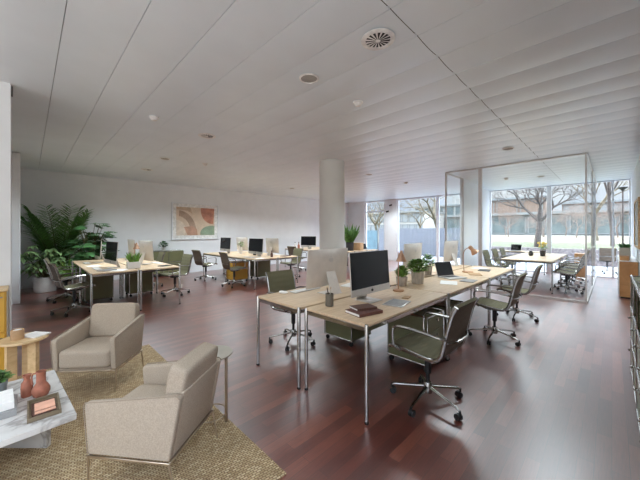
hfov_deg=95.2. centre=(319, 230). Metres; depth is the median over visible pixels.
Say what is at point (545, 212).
tree
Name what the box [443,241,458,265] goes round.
desktop computer
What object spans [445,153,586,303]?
glass wall
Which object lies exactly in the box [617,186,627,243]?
street lamp
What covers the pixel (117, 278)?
baseboard
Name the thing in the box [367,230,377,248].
fence
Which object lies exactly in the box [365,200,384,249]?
window
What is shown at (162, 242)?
potted plant
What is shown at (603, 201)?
tree
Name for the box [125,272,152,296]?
drawer unit
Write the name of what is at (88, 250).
monstera
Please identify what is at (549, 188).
window
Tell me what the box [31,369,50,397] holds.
vase
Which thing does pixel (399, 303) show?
tablet
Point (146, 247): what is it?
desktop computer
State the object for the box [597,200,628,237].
tree
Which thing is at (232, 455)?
jute rug
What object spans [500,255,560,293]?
table
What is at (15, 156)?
pillar
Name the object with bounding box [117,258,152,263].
table
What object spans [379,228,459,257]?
fence
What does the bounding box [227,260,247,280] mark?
drawer unit
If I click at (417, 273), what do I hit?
potted plant
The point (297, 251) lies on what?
office chair
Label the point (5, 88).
wall
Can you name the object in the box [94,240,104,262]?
desktop computer
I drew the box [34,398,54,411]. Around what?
notepad
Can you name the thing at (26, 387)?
vase
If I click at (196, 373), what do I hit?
cushion
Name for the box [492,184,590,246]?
tree
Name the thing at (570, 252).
kerb
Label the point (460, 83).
ceiling
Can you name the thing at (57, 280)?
office chair
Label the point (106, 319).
cushion
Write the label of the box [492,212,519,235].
tree
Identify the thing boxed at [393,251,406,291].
desk lamp
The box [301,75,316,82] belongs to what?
grille
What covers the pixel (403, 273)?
potted plant
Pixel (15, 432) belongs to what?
coffee table
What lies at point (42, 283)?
plant
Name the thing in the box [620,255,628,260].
storage box
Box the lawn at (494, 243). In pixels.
[378,239,626,249]
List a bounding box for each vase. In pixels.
[20,373,32,397]
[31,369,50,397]
[237,241,244,253]
[537,241,546,255]
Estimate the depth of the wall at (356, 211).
14.49 m
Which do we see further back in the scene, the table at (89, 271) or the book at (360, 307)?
the table at (89, 271)
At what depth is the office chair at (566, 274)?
6.82 m
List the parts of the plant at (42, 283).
stem, pot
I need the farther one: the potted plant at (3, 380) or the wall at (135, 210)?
the wall at (135, 210)
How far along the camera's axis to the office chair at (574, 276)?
8.38 m
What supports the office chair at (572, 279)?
on the floor
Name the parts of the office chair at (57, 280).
backrest, armrest, rail, seat, armrest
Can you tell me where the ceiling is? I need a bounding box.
[0,0,639,202]
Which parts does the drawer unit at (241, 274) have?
drawer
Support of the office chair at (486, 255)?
on the floor
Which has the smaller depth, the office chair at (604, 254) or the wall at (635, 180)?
the wall at (635, 180)
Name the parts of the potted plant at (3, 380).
pot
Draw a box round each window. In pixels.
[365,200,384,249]
[397,196,437,261]
[438,194,459,261]
[490,179,630,277]
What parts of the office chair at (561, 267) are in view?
seat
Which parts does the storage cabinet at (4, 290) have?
door, door, panel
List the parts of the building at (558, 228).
pane, pane, pane, pane, pane, pane, pane, pane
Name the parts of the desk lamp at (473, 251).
lamp shade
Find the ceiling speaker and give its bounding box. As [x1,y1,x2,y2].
[299,73,318,83]
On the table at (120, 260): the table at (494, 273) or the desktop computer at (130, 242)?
the desktop computer at (130, 242)
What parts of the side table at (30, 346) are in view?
leg, leg, leg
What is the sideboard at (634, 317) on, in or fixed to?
on the floor
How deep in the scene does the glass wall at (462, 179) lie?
8.61 m
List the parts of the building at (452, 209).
pane, pane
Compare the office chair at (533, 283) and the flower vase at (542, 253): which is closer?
the office chair at (533, 283)
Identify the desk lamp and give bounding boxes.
[133,243,139,254]
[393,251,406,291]
[462,245,478,272]
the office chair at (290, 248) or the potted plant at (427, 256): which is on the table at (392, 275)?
the potted plant at (427, 256)
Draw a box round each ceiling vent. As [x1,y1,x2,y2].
[198,133,215,138]
[361,28,394,50]
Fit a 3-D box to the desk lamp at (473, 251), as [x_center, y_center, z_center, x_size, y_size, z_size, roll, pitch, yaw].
[2.547,0.471,4.950,0.264,0.455,0.176,0,0,0]
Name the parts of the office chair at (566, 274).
seat, armrest, rail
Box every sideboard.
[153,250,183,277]
[628,275,639,441]
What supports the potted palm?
on the floor
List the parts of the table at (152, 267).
leg, leg, leg, frame, leg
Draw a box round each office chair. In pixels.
[43,257,81,303]
[46,263,95,316]
[153,251,164,288]
[159,254,193,296]
[191,250,216,281]
[218,252,246,287]
[265,269,315,350]
[280,248,302,278]
[287,246,306,271]
[388,297,478,420]
[468,272,527,346]
[482,250,509,284]
[491,248,516,280]
[496,264,542,322]
[498,247,522,276]
[550,254,584,293]
[554,253,587,289]
[557,251,588,285]
[561,250,589,282]
[596,248,618,274]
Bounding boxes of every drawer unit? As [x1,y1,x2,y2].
[82,273,113,303]
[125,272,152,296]
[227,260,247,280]
[250,260,270,278]
[324,320,370,346]
[387,307,444,370]
[429,299,462,353]
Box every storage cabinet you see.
[0,285,8,369]
[574,253,584,276]
[617,256,637,298]
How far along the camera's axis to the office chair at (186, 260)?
6.68 m
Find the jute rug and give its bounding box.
[0,344,285,479]
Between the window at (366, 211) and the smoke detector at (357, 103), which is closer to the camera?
the smoke detector at (357, 103)
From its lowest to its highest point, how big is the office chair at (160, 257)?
0.896 m
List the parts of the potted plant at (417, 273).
pot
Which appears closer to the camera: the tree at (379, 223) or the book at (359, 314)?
the book at (359, 314)
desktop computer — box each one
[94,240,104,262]
[105,241,120,268]
[125,239,135,260]
[138,240,153,264]
[220,237,230,253]
[236,237,247,252]
[248,238,262,256]
[266,238,278,255]
[301,236,315,248]
[306,248,347,294]
[349,250,389,303]
[403,243,421,273]
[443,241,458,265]
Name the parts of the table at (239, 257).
frame, leg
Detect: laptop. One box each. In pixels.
[434,261,466,279]
[508,244,521,250]
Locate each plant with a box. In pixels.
[0,369,15,391]
[20,246,70,292]
[56,255,95,284]
[125,252,141,268]
[157,241,168,250]
[345,225,359,250]
[394,265,408,285]
[406,258,428,283]
[421,254,435,274]
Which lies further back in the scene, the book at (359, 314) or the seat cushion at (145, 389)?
the book at (359, 314)
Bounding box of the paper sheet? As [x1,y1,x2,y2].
[440,280,456,284]
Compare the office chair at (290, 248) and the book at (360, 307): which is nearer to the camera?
the book at (360, 307)
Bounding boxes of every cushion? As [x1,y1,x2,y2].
[59,336,112,368]
[89,303,139,335]
[123,384,166,397]
[165,342,217,394]
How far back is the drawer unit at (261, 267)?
8.78 m
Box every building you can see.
[367,210,444,229]
[415,204,459,227]
[444,208,628,235]
[492,195,554,212]
[560,199,628,210]
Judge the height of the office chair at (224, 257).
0.896 m
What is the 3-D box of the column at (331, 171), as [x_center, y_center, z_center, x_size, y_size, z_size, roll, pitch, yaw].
[0.269,-0.062,6.562,0.564,3.005,0.564,0,0,-45]
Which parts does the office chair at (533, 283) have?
seat, armrest, rail, armrest, backrest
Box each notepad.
[31,397,56,416]
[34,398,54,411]
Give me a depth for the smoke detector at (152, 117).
3.93 m
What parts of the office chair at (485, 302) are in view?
leg, seat, armrest, rail, armrest, rail, leg, backrest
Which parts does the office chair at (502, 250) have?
backrest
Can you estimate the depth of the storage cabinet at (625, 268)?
6.22 m
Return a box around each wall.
[0,81,11,335]
[20,168,347,288]
[348,192,491,261]
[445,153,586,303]
[447,173,463,264]
[586,153,596,302]
[631,156,639,275]
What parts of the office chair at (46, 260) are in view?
rail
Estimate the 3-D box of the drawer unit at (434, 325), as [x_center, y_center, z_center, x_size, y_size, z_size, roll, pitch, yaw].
[1.069,1.154,3.245,0.496,0.572,0.423,0,0,45]
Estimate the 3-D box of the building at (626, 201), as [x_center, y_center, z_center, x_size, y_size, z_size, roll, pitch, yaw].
[80.221,-3.210,65.372,14.700,8.000,39.600,0,0,-45]
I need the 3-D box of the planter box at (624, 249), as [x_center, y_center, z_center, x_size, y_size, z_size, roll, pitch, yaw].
[6.886,0.454,6.613,0.510,0.373,0.249,0,0,-45]
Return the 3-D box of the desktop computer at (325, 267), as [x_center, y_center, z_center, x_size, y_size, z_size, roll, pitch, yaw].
[0.111,0.451,3.297,0.205,0.495,0.650,0,0,45]
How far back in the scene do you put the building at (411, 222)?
82.26 m
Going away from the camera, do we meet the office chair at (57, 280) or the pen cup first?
the pen cup
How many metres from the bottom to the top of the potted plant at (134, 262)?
0.320 m
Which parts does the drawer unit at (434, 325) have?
drawer, drawer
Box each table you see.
[0,331,48,381]
[0,370,76,447]
[72,259,120,297]
[79,264,138,314]
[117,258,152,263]
[122,261,180,310]
[199,345,232,428]
[203,252,246,281]
[224,251,250,273]
[226,254,276,289]
[248,253,297,282]
[256,279,350,389]
[285,248,318,266]
[304,286,448,424]
[349,270,436,286]
[394,274,489,359]
[408,264,471,298]
[453,265,514,326]
[493,250,546,274]
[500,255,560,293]
[517,252,567,272]
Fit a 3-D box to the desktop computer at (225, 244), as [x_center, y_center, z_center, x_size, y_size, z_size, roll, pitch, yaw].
[-2.922,0.451,9.099,0.205,0.495,0.650,0,0,-45]
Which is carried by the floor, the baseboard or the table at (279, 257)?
the table at (279, 257)
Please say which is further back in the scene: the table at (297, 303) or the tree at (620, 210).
the tree at (620, 210)
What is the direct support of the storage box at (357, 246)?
on the table
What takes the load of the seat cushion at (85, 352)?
on the armchair at (112, 334)
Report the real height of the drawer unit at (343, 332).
0.572 m
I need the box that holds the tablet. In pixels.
[382,299,410,307]
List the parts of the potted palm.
stem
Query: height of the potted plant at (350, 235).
0.988 m
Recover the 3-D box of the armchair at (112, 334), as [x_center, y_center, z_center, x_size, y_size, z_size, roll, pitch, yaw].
[-2.097,1.083,2.818,0.532,0.687,0.539,0,0,-5]
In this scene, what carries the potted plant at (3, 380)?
on the coffee table at (15, 432)
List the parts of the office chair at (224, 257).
backrest, rail, seat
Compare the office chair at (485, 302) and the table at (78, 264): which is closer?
the office chair at (485, 302)
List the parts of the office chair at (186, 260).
seat, rail, backrest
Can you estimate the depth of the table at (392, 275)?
4.49 m
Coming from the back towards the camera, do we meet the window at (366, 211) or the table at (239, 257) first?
the window at (366, 211)
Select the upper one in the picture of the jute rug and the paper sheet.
the paper sheet
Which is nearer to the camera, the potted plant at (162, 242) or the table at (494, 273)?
the table at (494, 273)
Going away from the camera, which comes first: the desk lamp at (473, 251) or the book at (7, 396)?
the book at (7, 396)
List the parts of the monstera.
stem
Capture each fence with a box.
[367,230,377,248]
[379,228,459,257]
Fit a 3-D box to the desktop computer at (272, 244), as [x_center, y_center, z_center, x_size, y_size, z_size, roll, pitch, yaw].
[-1.392,0.451,8.368,0.205,0.495,0.650,0,0,-42]
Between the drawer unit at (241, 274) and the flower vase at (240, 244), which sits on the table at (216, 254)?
the flower vase at (240, 244)
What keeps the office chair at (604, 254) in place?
on the ground at (519, 266)
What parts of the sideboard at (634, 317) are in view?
door, door, door, door, door, door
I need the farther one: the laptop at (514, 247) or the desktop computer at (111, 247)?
the laptop at (514, 247)
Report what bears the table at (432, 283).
on the floor
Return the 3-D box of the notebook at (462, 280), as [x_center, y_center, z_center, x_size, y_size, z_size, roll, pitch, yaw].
[2.079,0.695,4.087,0.180,0.008,0.250,0,0,40]
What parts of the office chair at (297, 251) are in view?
backrest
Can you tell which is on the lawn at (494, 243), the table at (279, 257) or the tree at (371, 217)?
the tree at (371, 217)
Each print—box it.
[176,207,213,234]
[635,201,637,245]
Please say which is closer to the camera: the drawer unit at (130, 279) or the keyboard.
the keyboard
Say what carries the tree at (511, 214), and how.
on the path
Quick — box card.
[35,406,55,414]
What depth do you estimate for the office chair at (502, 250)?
9.43 m
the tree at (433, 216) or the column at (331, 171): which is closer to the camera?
the column at (331, 171)
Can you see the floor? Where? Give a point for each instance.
(559, 404)
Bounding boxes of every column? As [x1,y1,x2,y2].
[319,158,344,249]
[460,179,489,265]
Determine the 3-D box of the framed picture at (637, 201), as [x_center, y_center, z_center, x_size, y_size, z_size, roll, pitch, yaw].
[6.881,-0.160,6.342,1.540,1.040,0.033,0,0,-45]
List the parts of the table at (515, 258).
frame, leg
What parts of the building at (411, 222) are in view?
pane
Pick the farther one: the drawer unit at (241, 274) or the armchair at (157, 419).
the drawer unit at (241, 274)
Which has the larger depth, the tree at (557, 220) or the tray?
the tree at (557, 220)
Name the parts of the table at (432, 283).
frame, leg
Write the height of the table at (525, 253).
0.741 m
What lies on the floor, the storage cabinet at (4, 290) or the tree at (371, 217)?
the storage cabinet at (4, 290)
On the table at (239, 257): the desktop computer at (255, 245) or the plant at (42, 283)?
the desktop computer at (255, 245)
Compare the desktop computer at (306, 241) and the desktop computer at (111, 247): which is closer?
the desktop computer at (111, 247)
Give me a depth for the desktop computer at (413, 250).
4.73 m
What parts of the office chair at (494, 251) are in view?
backrest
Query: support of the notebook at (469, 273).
on the table at (494, 273)
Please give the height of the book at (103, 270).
0.020 m
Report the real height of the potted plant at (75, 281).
0.896 m
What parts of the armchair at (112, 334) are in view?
armrest, seat, frame, leg, armrest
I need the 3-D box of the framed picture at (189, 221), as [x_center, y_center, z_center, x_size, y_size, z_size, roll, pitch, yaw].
[-4.360,-0.335,10.286,1.636,1.266,0.043,0,0,-45]
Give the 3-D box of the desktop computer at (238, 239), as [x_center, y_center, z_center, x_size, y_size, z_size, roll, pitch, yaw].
[-2.550,0.451,9.469,0.650,0.495,0.205,0,0,43]
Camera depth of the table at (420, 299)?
2.63 m
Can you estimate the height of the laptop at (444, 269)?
0.224 m
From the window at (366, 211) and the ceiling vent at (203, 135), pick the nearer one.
the ceiling vent at (203, 135)
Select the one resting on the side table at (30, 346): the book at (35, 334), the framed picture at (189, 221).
the book at (35, 334)
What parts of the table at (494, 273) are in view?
leg, frame, leg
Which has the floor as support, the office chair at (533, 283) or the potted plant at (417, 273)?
the office chair at (533, 283)
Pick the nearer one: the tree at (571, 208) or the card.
the card
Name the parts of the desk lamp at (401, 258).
stem, lamp shade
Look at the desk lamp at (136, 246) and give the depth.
5.71 m
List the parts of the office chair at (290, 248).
backrest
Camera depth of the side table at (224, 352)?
2.18 m
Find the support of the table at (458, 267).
on the floor
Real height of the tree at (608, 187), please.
10.178 m
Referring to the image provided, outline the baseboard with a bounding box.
[22,260,306,288]
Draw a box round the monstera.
[58,223,119,268]
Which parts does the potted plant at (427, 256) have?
pot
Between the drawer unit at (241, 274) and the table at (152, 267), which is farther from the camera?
the drawer unit at (241, 274)
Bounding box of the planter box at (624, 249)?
[617,243,630,259]
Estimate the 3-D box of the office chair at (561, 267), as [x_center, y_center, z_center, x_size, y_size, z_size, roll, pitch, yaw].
[6.271,0.992,7.324,0.644,0.896,0.607,0,0,45]
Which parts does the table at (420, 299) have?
leg, leg, frame, leg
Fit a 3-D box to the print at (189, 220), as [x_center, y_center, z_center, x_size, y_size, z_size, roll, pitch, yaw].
[-4.361,-0.335,10.287,0.004,0.970,1.330,0,0,45]
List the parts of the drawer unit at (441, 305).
frame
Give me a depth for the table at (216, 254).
8.98 m
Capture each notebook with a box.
[460,279,476,282]
[468,272,482,275]
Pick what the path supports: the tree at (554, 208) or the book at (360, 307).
the tree at (554, 208)
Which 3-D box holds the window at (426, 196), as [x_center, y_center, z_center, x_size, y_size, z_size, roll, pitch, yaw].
[4.465,-0.055,13.474,0.070,2.990,1.980,0,0,-45]
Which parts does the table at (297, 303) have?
leg, frame, leg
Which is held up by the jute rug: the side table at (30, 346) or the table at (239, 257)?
the side table at (30, 346)
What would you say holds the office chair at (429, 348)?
on the floor
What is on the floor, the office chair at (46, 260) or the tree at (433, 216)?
the office chair at (46, 260)
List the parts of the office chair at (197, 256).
backrest, rail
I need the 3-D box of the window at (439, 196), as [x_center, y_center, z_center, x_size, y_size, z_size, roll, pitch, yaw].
[5.844,-0.055,12.095,0.070,2.990,1.920,0,0,-45]
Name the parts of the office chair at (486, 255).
backrest, rail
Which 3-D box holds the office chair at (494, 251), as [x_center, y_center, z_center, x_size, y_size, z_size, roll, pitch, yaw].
[5.574,0.992,8.805,0.607,0.896,0.644,0,0,-43]
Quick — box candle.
[10,328,24,340]
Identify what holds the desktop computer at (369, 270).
on the table at (420, 299)
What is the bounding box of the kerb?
[378,242,618,266]
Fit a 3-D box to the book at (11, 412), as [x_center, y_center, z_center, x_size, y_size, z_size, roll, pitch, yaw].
[-1.888,1.020,1.619,0.290,0.035,0.220,0,0,-45]
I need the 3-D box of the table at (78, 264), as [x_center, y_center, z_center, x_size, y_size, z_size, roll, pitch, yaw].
[-5.026,1.069,6.535,1.450,0.741,0.704,0,0,45]
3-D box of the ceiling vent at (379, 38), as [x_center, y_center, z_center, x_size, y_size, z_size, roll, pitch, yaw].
[0.469,-1.541,2.360,0.270,0.014,0.270,0,0,-45]
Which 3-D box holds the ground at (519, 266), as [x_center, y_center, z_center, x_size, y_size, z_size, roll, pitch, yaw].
[0.498,1.550,20.297,3.990,0.179,52.000,0,0,-45]
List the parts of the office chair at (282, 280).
rail, leg, backrest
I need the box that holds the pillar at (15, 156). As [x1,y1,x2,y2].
[12,152,19,304]
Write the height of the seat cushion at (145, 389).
0.156 m
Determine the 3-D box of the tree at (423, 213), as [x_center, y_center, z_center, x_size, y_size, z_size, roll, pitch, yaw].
[8.427,-1.350,24.373,3.424,4.435,4.092,0,0,38]
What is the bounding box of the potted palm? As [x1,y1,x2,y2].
[20,204,92,287]
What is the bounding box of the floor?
[12,257,639,479]
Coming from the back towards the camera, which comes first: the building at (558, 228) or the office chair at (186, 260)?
the building at (558, 228)
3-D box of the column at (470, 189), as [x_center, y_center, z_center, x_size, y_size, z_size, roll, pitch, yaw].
[5.367,-0.055,9.998,0.110,2.990,3.548,0,0,41]
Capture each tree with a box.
[367,200,411,229]
[367,202,402,236]
[399,196,455,226]
[404,198,444,227]
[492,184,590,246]
[492,206,524,236]
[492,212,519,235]
[525,208,570,236]
[526,212,558,236]
[556,211,588,235]
[563,202,603,237]
[572,180,628,240]
[579,213,607,233]
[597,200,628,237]
[603,181,618,245]
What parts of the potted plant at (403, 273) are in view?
pot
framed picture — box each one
[171,202,218,239]
[634,197,639,248]
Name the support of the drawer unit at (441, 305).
on the floor
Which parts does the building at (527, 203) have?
pane, pane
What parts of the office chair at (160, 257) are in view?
backrest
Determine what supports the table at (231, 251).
on the floor
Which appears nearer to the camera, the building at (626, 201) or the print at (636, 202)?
the print at (636, 202)
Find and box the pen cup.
[325,293,333,306]
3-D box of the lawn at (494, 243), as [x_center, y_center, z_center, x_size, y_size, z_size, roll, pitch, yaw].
[4.225,0.970,26.145,9.050,0.340,59.000,0,0,-45]
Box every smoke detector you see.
[149,115,158,120]
[353,100,362,106]
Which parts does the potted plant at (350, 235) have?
pot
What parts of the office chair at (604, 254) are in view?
backrest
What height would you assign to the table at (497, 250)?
0.741 m
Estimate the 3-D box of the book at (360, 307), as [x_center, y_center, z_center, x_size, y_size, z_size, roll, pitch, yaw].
[0.375,0.662,2.538,0.200,0.018,0.135,0,0,-25]
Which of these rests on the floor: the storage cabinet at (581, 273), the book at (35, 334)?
the storage cabinet at (581, 273)
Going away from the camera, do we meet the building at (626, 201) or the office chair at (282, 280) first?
the office chair at (282, 280)
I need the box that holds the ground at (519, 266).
[421,255,617,276]
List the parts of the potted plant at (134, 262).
pot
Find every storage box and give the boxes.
[354,243,363,250]
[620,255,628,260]
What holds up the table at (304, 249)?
on the floor
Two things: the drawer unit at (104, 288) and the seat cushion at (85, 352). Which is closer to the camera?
the seat cushion at (85, 352)
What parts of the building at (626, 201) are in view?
pane, pane, pane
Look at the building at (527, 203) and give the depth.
71.12 m
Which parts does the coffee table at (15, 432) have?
leg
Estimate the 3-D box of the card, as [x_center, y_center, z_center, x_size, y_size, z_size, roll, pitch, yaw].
[-1.565,1.022,1.664,0.088,0.004,0.026,0,0,-45]
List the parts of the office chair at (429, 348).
leg, seat, armrest, leg, rail, armrest, leg, leg, backrest, rail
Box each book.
[0,388,13,411]
[0,394,17,419]
[25,331,50,337]
[97,269,116,271]
[345,308,382,317]
[349,303,376,310]
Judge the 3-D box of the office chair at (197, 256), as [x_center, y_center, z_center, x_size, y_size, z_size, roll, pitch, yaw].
[-3.382,0.992,8.590,0.607,0.896,0.644,0,0,40]
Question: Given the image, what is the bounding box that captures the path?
[378,235,628,243]
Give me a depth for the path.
27.31 m
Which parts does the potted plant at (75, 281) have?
pot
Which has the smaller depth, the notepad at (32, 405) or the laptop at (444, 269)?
the notepad at (32, 405)
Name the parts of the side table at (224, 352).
leg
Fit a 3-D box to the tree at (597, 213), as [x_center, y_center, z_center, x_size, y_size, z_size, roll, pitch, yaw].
[41.138,-1.100,43.090,3.429,3.882,4.638,0,0,1]
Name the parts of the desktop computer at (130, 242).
casing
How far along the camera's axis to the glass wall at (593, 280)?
7.45 m
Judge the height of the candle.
0.094 m
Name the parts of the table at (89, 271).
leg, leg, frame, leg, leg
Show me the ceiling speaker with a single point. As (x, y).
(308, 78)
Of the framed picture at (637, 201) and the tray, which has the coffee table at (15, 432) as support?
the tray
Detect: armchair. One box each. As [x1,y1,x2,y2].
[50,303,144,391]
[83,342,221,479]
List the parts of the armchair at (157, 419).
leg, armrest, frame, leg, armrest, panel, leg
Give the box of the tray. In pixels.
[27,392,61,423]
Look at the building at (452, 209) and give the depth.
88.17 m
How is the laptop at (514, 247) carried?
on the table at (497, 250)

